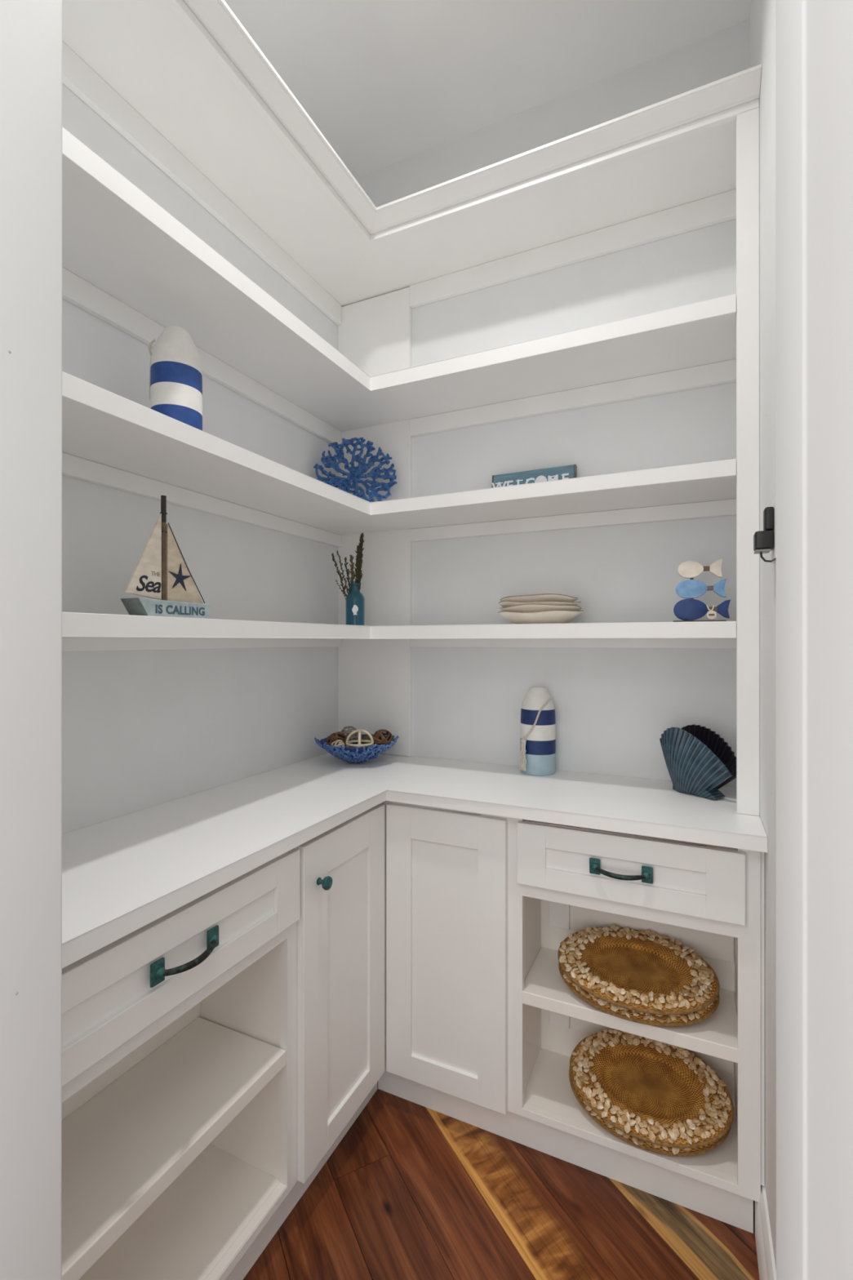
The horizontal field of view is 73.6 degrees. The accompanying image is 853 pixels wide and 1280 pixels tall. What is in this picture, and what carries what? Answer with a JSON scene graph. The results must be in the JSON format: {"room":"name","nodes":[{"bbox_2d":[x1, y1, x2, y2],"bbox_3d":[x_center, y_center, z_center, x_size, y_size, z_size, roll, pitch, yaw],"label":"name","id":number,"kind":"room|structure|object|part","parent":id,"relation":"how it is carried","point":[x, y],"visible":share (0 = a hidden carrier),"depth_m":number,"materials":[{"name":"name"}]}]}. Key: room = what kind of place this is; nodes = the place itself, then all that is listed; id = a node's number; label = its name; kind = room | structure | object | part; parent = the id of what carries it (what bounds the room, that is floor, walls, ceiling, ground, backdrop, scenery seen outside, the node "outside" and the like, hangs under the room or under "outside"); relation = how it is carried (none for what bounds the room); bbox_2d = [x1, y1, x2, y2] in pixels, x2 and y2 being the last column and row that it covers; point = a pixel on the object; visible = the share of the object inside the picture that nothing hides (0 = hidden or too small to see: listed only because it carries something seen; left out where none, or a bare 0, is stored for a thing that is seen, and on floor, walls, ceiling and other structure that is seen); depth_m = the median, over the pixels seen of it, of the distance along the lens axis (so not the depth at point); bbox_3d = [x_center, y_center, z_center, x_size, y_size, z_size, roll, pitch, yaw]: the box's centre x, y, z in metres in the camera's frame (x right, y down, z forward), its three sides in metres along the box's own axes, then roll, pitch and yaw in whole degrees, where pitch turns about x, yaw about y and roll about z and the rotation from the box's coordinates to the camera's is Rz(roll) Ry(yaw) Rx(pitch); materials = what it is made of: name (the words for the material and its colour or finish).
{"room":"food storage area","nodes":[
{"label":"food storage area","id":0,"kind":"room"},
{"bbox_2d":[62,82,337,834],"bbox_3d":[-0.702,-0.199,1.475,0.100,3.050,1.755,0,0,25],"label":"wall","id":1,"kind":"structure","parent":0,"point":[142,729],"depth_m":1.50,"materials":[{"name":"grey paint"}]},
{"bbox_2d":[224,0,751,178],"bbox_3d":[-0.045,-1.774,1.167,1.552,0.100,1.755,0,0,25],"label":"ceiling","id":2,"kind":"structure","parent":0,"point":[385,82],"depth_m":1.68,"materials":[{"name":"paint"}]},
{"bbox_2d":[243,1081,759,1279],"bbox_3d":[-0.583,1.355,-0.011,3.500,0.060,4.340,0,0,25],"label":"floor","id":3,"kind":"structure","parent":0,"point":[411,1191],"depth_m":1.30,"materials":[{"name":"brown wood"}]},
{"bbox_2d":[61,802,384,1279],"bbox_3d":[-0.446,0.885,1.213,0.330,0.880,1.105,0,0,25],"label":"base cabinet","id":4,"kind":"object","parent":3,"relation":"on","point":[217,1053],"visible":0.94,"depth_m":1.19,"materials":[{"name":"white paint"}]},
{"bbox_3d":[-0.675,0.836,1.099,0.012,0.780,0.650,0,0,25],"label":"panel","id":5,"kind":"part","parent":4,"relation":"part of","materials":[{"name":"paint"}]},
{"bbox_3d":[-0.433,0.537,0.920,0.017,0.038,0.025,0,0,25],"label":"handle plate","id":6,"kind":"part","parent":4,"relation":"part of","materials":[{"name":"teal metal"}]},
{"bbox_3d":[-0.425,0.542,0.982,0.010,0.051,0.476,0,0,25],"label":"panel","id":7,"kind":"part","parent":4,"relation":"part of","materials":[{"name":"white paint"}]},
{"bbox_2d":[61,1017,285,1279],"bbox_3d":[-0.551,0.916,1.040,0.262,0.032,0.588,0,0,25],"label":"shelf","id":8,"kind":"object","parent":4,"relation":"attached to","point":[129,1138],"depth_m":1.07,"materials":[{"name":"paint"}]},
{"bbox_3d":[-0.422,0.539,0.980,0.020,0.156,0.628,0,0,25],"label":"drawer","id":9,"kind":"part","parent":4,"relation":"part of","materials":[{"name":"white paint"}]},
{"bbox_3d":[-0.551,1.206,1.040,0.262,0.018,0.630,0,0,25],"label":"panel","id":10,"kind":"part","parent":4,"relation":"part of","materials":[{"name":"paint"}]},
{"bbox_3d":[-0.396,0.542,0.967,0.029,0.014,0.118,0,0,25],"label":"handle","id":11,"kind":"part","parent":4,"relation":"part of","materials":[{"name":"teal metal"}]},
{"bbox_3d":[-0.383,0.537,1.026,0.017,0.037,0.025,0,0,25],"label":"handle plate","id":12,"kind":"part","parent":4,"relation":"part of","materials":[{"name":"teal metal"}]},
{"bbox_3d":[-0.429,0.821,1.322,0.243,0.751,0.016,0,0,25],"label":"panel","id":13,"kind":"part","parent":4,"relation":"part of","materials":[{"name":"paint"}]},
{"bbox_3d":[-0.236,0.559,1.314,0.033,0.031,0.031,0,0,25],"label":"knob","id":14,"kind":"part","parent":4,"relation":"part of","materials":[{"name":"teal metal"}]},
{"bbox_3d":[-0.204,0.839,1.442,0.020,0.754,0.368,0,0,25],"label":"door","id":15,"kind":"part","parent":4,"relation":"part of","materials":[{"name":"white paint"}]},
{"bbox_3d":[-0.206,0.854,1.448,0.010,0.600,0.195,0,0,25],"label":"panel","id":16,"kind":"part","parent":4,"relation":"part of","materials":[{"name":"white paint"}]},
{"bbox_2d":[62,752,768,968],"bbox_3d":[-0.025,0.427,1.209,1.350,0.031,1.457,0,0,25],"label":"countertop","id":17,"kind":"structure","parent":4,"relation":"on","point":[122,874],"depth_m":1.31,"materials":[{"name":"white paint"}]},
{"bbox_2d":[314,733,399,763],"bbox_3d":[-0.235,0.370,1.926,0.279,0.089,0.280,0,0,25],"label":"bowl","id":18,"kind":"object","parent":17,"relation":"on","point":[349,754],"visible":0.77,"depth_m":1.84,"materials":[{"name":"blue ceramic"}]},
{"bbox_2d":[325,731,346,746],"bbox_3d":[-0.300,0.345,1.906,0.076,0.076,0.076,0,0,25],"label":"ball","id":19,"kind":"object","parent":18,"relation":"in","point":[332,737],"visible":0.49,"depth_m":1.89,"materials":[{"name":"brown wicker"}]},
{"bbox_2d":[331,739,344,746],"bbox_3d":[-0.289,0.346,1.859,0.045,0.043,0.045,0,0,13],"label":"ball","id":20,"kind":"object","parent":18,"relation":"in","point":[340,742],"visible":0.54,"depth_m":1.85,"materials":[{"name":"beige wicker"}]},
{"bbox_2d":[338,726,358,746],"bbox_3d":[-0.264,0.332,1.959,0.073,0.072,0.073,0,0,25],"label":"ball","id":21,"kind":"object","parent":18,"relation":"in","point":[349,731],"visible":0.48,"depth_m":1.94,"materials":[{"name":"grey wicker"}]},
{"bbox_2d":[345,728,373,746],"bbox_3d":[-0.220,0.340,1.877,0.092,0.092,0.091,0,0,-5],"label":"ball","id":22,"kind":"object","parent":18,"relation":"in","point":[359,740],"visible":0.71,"depth_m":1.87,"materials":[{"name":"beige wicker"}]},
{"bbox_2d":[361,734,378,746],"bbox_3d":[-0.197,0.358,1.966,0.064,0.064,0.064,0,0,25],"label":"ball","id":23,"kind":"object","parent":18,"relation":"in","point":[366,737],"visible":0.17,"depth_m":1.95,"materials":[{"name":"brown wicker"}]},
{"bbox_2d":[372,728,393,746],"bbox_3d":[-0.148,0.337,1.921,0.073,0.068,0.073,0,0,35],"label":"ball","id":24,"kind":"object","parent":18,"relation":"in","point":[380,737],"visible":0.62,"depth_m":1.90,"materials":[{"name":"brown wicker"}]},
{"bbox_2d":[519,685,555,775],"bbox_3d":[0.346,0.278,1.774,0.108,0.268,0.118,0,0,25],"label":"buoy","id":25,"kind":"object","parent":17,"relation":"on","point":[538,721],"visible":1,"depth_m":1.73,"materials":[{"name":"blue paint"}]},
{"bbox_2d":[659,724,736,799],"bbox_3d":[0.722,0.322,1.517,0.120,0.178,0.208,0,0,-29],"label":"seashell","id":26,"kind":"object","parent":17,"relation":"on","point":[700,762],"visible":0.99,"depth_m":1.49,"materials":[{"name":"blue ceramic"}]},
{"bbox_2d":[377,800,764,1233],"bbox_3d":[0.327,0.885,1.526,0.984,0.882,0.299,0,0,25],"label":"base cabinet","id":27,"kind":"object","parent":3,"relation":"on","point":[483,1026],"visible":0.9,"depth_m":1.47,"materials":[{"name":"white paint"}]},
{"bbox_3d":[0.051,0.848,1.543,0.196,0.598,0.010,0,0,25],"label":"panel","id":28,"kind":"part","parent":27,"relation":"part of","materials":[{"name":"white paint"}]},
{"bbox_3d":[0.048,0.839,1.540,0.349,0.754,0.020,0,0,25],"label":"door","id":29,"kind":"part","parent":27,"relation":"part of","materials":[{"name":"white paint"}]},
{"bbox_3d":[0.284,0.822,1.580,0.016,0.751,0.212,0,0,25],"label":"panel","id":30,"kind":"part","parent":27,"relation":"part of","materials":[{"name":"paint"}]},
{"bbox_3d":[0.401,0.540,1.357,0.025,0.037,0.017,0,0,25],"label":"handle plate","id":31,"kind":"part","parent":27,"relation":"part of","materials":[{"name":"teal metal"}]},
{"bbox_3d":[0.448,0.544,1.320,0.118,0.014,0.029,0,0,25],"label":"handle","id":32,"kind":"part","parent":27,"relation":"part of","materials":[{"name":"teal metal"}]},
{"bbox_3d":[0.463,0.542,1.349,0.359,0.051,0.010,0,0,25],"label":"panel","id":33,"kind":"part","parent":27,"relation":"part of","materials":[{"name":"white paint"}]},
{"bbox_2d":[522,946,737,1062],"bbox_3d":[0.514,0.916,1.462,0.500,0.032,0.230,0,0,25],"label":"shelf","id":34,"kind":"object","parent":27,"relation":"attached to","point":[544,987],"depth_m":1.38,"materials":[{"name":"paint"}]},
{"bbox_3d":[0.513,1.207,1.462,0.531,0.018,0.232,0,0,25],"label":"panel","id":35,"kind":"part","parent":27,"relation":"part of","materials":[{"name":"paint"}]},
{"bbox_3d":[0.463,0.540,1.345,0.507,0.156,0.020,0,0,25],"label":"drawer","id":36,"kind":"part","parent":27,"relation":"part of","materials":[{"name":"white paint"}]},
{"bbox_3d":[0.562,0.836,1.574,0.555,0.780,0.012,0,0,25],"label":"panel","id":37,"kind":"part","parent":27,"relation":"part of","materials":[{"name":"paint"}]},
{"bbox_2d":[558,962,719,1026],"bbox_3d":[0.529,0.854,1.447,0.382,0.088,0.250,0,0,21],"label":"placemat","id":38,"kind":"object","parent":27,"relation":"on","point":[668,1020],"visible":0.1,"depth_m":1.33,"materials":[{"name":"wicker"}]},
{"bbox_2d":[557,924,719,1014],"bbox_3d":[0.526,0.822,1.439,0.382,0.088,0.250,0,0,21],"label":"decorative plate","id":39,"kind":"object","parent":38,"relation":"on","point":[646,971],"visible":1,"depth_m":1.43,"materials":[{"name":"wicker"}]},
{"bbox_3d":[0.506,0.540,1.307,0.025,0.037,0.017,0,0,25],"label":"handle plate","id":40,"kind":"part","parent":27,"relation":"part of","materials":[{"name":"teal metal"}]},
{"bbox_2d":[568,1068,731,1155],"bbox_3d":[0.555,1.138,1.441,0.382,0.114,0.243,0,0,19],"label":"placemat","id":41,"kind":"object","parent":27,"relation":"on","point":[638,1143],"visible":0.1,"depth_m":1.33,"materials":[{"name":"wicker"}]},
{"bbox_2d":[569,1029,733,1148],"bbox_3d":[0.554,1.106,1.428,0.382,0.118,0.242,0,0,21],"label":"decorative plate","id":42,"kind":"object","parent":41,"relation":"on","point":[653,1091],"visible":0.94,"depth_m":1.41,"materials":[{"name":"wicker"}]},
{"bbox_3d":[0.751,0.821,1.361,0.014,0.751,0.212,0,0,25],"label":"panel","id":43,"kind":"part","parent":27,"relation":"part of","materials":[{"name":"paint"}]},
{"bbox_2d":[355,19,749,786],"bbox_3d":[0.352,-0.199,1.894,1.452,3.050,0.100,0,0,25],"label":"wall","id":44,"kind":"structure","parent":0,"point":[613,707],"depth_m":1.77,"materials":[{"name":"grey paint"}]},
{"bbox_2d":[337,287,411,755],"bbox_3d":[-0.193,-0.419,2.085,0.302,1.660,0.018,0,0,25],"label":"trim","id":45,"kind":"structure","parent":44,"relation":"attached to","point":[375,334],"depth_m":2.06,"materials":[{"name":"white paint"}]},
{"bbox_2d":[62,126,736,447],"bbox_3d":[-0.025,-0.773,1.210,1.350,0.099,1.457,0,0,25],"label":"corner shelf","id":46,"kind":"object","parent":44,"relation":"attached to","point":[127,262],"visible":0.75,"depth_m":1.52,"materials":[{"name":"white paint"}]},
{"bbox_2d":[62,371,736,546],"bbox_3d":[-0.025,-0.390,1.210,1.350,0.081,1.457,0,0,25],"label":"corner shelf","id":47,"kind":"object","parent":44,"relation":"attached to","point":[109,439],"visible":0.84,"depth_m":1.51,"materials":[{"name":"white paint"}]},
{"bbox_2d":[148,325,202,431],"bbox_3d":[-0.563,-0.564,1.283,0.108,0.268,0.108,0,0,25],"label":"buoy","id":48,"kind":"object","parent":47,"relation":"on","point":[175,377],"visible":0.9,"depth_m":1.24,"materials":[{"name":"blue paint"}]},
{"bbox_2d":[313,437,397,502],"bbox_3d":[-0.246,-0.575,1.975,0.287,0.275,0.079,0,0,-7],"label":"ornament","id":49,"kind":"object","parent":47,"relation":"on","point":[354,475],"visible":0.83,"depth_m":1.99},
{"bbox_2d":[491,464,577,488],"bbox_3d":[0.338,-0.484,1.809,0.270,0.109,0.027,0,0,26],"label":"welcome sign","id":50,"kind":"object","parent":47,"relation":"on","point":[566,472],"visible":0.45,"depth_m":1.80,"materials":[{"name":"blue wood"}]},
{"bbox_2d":[62,612,736,651],"bbox_3d":[-0.025,-0.011,1.210,1.350,0.068,1.457,0,0,25],"label":"corner shelf","id":51,"kind":"object","parent":44,"relation":"attached to","point":[80,631],"visible":0.85,"depth_m":1.48,"materials":[{"name":"white paint"}]},
{"bbox_2d":[120,495,210,618],"bbox_3d":[-0.556,-0.176,1.221,0.053,0.262,0.200,0,0,25],"label":"sailboat","id":52,"kind":"object","parent":51,"relation":"on","point":[162,573],"visible":0.98,"depth_m":1.21,"materials":[{"name":"brown wood"}]},
{"bbox_2d":[331,533,364,625],"bbox_3d":[-0.266,-0.205,1.931,0.111,0.321,0.066,0,0,-7],"label":"bottle vase","id":53,"kind":"object","parent":51,"relation":"on","point":[354,600],"visible":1,"depth_m":1.92,"materials":[{"name":"teal glass"}]},
{"bbox_3d":[-0.283,-0.179,1.929,0.077,0.230,0.020,0,0,-7],"label":"stem","id":54,"kind":"part","parent":53,"relation":"part of","materials":[{"name":"plant"}]},
{"bbox_3d":[-0.275,-0.183,1.931,0.059,0.239,0.016,0,0,-16],"label":"stem","id":55,"kind":"part","parent":53,"relation":"part of","materials":[{"name":"green plant"}]},
{"bbox_3d":[-0.262,-0.172,1.929,0.035,0.217,0.017,0,0,-7],"label":"stem","id":56,"kind":"part","parent":53,"relation":"part of","materials":[{"name":"plant"}]},
{"bbox_3d":[-0.251,-0.177,1.935,0.030,0.226,0.027,0,0,-7],"label":"stem","id":57,"kind":"part","parent":53,"relation":"part of","materials":[{"name":"plant"}]},
{"bbox_3d":[-0.234,-0.195,1.935,0.028,0.261,0.028,0,0,-7],"label":"stem","id":58,"kind":"part","parent":53,"relation":"part of","materials":[{"name":"green plant"}]},
{"bbox_3d":[-0.229,-0.215,1.938,0.036,0.302,0.026,0,0,-7],"label":"stem","id":59,"kind":"part","parent":53,"relation":"part of","materials":[{"name":"green plant"}]},
{"bbox_2d":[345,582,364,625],"bbox_3d":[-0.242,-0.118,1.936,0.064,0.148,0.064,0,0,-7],"label":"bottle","id":60,"kind":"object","parent":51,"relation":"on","point":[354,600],"depth_m":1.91,"materials":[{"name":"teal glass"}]},
{"bbox_2d":[497,609,583,623],"bbox_3d":[0.340,-0.066,1.707,0.251,0.043,0.248,0,0,8],"label":"dish","id":61,"kind":"object","parent":51,"relation":"on","point":[552,616],"visible":0.86,"depth_m":1.62,"materials":[{"name":"brown ceramic"}]},
{"bbox_2d":[499,603,581,612],"bbox_3d":[0.337,-0.081,1.710,0.242,0.043,0.245,0,0,-11],"label":"dish","id":62,"kind":"object","parent":61,"relation":"on","point":[529,607],"visible":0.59,"depth_m":1.61,"materials":[{"name":"brown ceramic"}]},
{"bbox_2d":[498,600,581,607],"bbox_3d":[0.335,-0.093,1.706,0.241,0.043,0.238,0,0,-24],"label":"dish","id":63,"kind":"object","parent":62,"relation":"on","point":[503,603],"visible":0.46,"depth_m":1.61,"materials":[{"name":"brown ceramic"}]},
{"bbox_2d":[499,593,577,601],"bbox_3d":[0.338,-0.108,1.705,0.232,0.043,0.235,0,0,-8],"label":"dish","id":64,"kind":"object","parent":63,"relation":"on","point":[543,597],"visible":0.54,"depth_m":1.61,"materials":[{"name":"brown ceramic"}]},
{"bbox_2d":[673,558,730,622],"bbox_3d":[0.714,-0.126,1.481,0.134,0.163,0.044,0,0,23],"label":"fish ornament","id":65,"kind":"object","parent":51,"relation":"on","point":[689,610],"visible":1,"depth_m":1.48,"materials":[{"name":"blue wood"}]},
{"bbox_2d":[62,0,761,325],"bbox_3d":[-0.025,-1.241,1.211,1.350,0.120,1.457,0,0,25],"label":"shelf","id":66,"kind":"object","parent":44,"relation":"attached to","point":[184,82],"visible":0.86,"depth_m":1.54,"materials":[{"name":"white paint"}]},
{"bbox_3d":[0.046,-1.261,1.034,1.072,0.027,1.198,0,0,25],"label":"rail","id":67,"kind":"part","parent":66,"relation":"part of","materials":[{"name":"white paint"}]},
{"bbox_3d":[0.051,-1.284,1.022,1.053,0.034,1.179,0,0,25],"label":"crown molding","id":68,"kind":"part","parent":66,"relation":"part of","materials":[{"name":"white paint"}]},
{"bbox_2d":[749,0,776,1270],"bbox_3d":[0.632,-0.200,0.900,0.100,3.050,1.460,0,0,25],"label":"wall","id":69,"kind":"structure","parent":0,"point":[762,12],"depth_m":1.17,"materials":[{"name":"white paint"}]},
{"bbox_2d":[736,107,759,815],"bbox_3d":[0.762,-0.418,1.350,0.047,1.658,0.020,0,0,25],"label":"stile","id":70,"kind":"object","parent":69,"relation":"attached to","point":[748,228],"visible":1,"depth_m":1.34,"materials":[{"name":"white paint"}]},
{"bbox_2d":[755,1185,776,1279],"bbox_3d":[0.505,1.257,0.767,0.017,0.136,1.108,0,0,25],"label":"baseboard","id":71,"kind":"structure","parent":69,"relation":"attached to","point":[765,1252],"depth_m":1.16,"materials":[{"name":"white paint"}]},
{"bbox_2d":[763,506,773,530],"bbox_3d":[0.641,-0.226,1.067,0.015,0.043,0.032,0,0,25],"label":"plug","id":72,"kind":"object","parent":69,"relation":"attached to","point":[768,513],"visible":0.8,"depth_m":1.05,"materials":[{"name":"black plastic"}]},
{"bbox_2d":[771,495,776,564],"bbox_3d":[0.650,-0.204,1.063,0.005,0.116,0.070,0,0,25],"label":"wall outlet","id":73,"kind":"object","parent":69,"relation":"attached to","point":[774,503],"visible":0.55,"depth_m":1.04,"materials":[{"name":"white paint"}]},
{"bbox_2d":[753,529,776,562],"bbox_3d":[0.621,-0.172,1.043,0.031,0.062,0.099,0,0,25],"label":"plug","id":74,"kind":"object","parent":73,"relation":"attached to","point":[763,540],"visible":0.96,"depth_m":1.06,"materials":[{"name":"black plastic"}]},
{"bbox_3d":[0.628,-0.154,1.032,0.018,0.026,0.084,0,0,13],"label":"cord","id":75,"kind":"part","parent":74,"relation":"part of","materials":[{"name":"black plastic"}]},
{"bbox_3d":[-0.364,-0.200,0.454,3.500,3.050,0.195,0,0,25],"label":"wall","id":76,"kind":"structure","parent":0,"visible":0},
{"bbox_2d":[0,0,62,1279],"bbox_3d":[-0.408,0.275,0.474,0.018,2.099,0.199,0,0,25],"label":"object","id":77,"kind":"structure","parent":76,"relation":"attached to","point":[31,30],"depth_m":0.53,"materials":[{"name":"paint"}]},
{"bbox_2d":[775,0,852,1279],"bbox_3d":[0.160,0.274,0.207,0.033,2.099,0.199,0,0,25],"label":"trim","id":78,"kind":"structure","parent":76,"relation":"attached to","point":[814,38],"depth_m":0.21,"materials":[{"name":"paint"}]}
]}

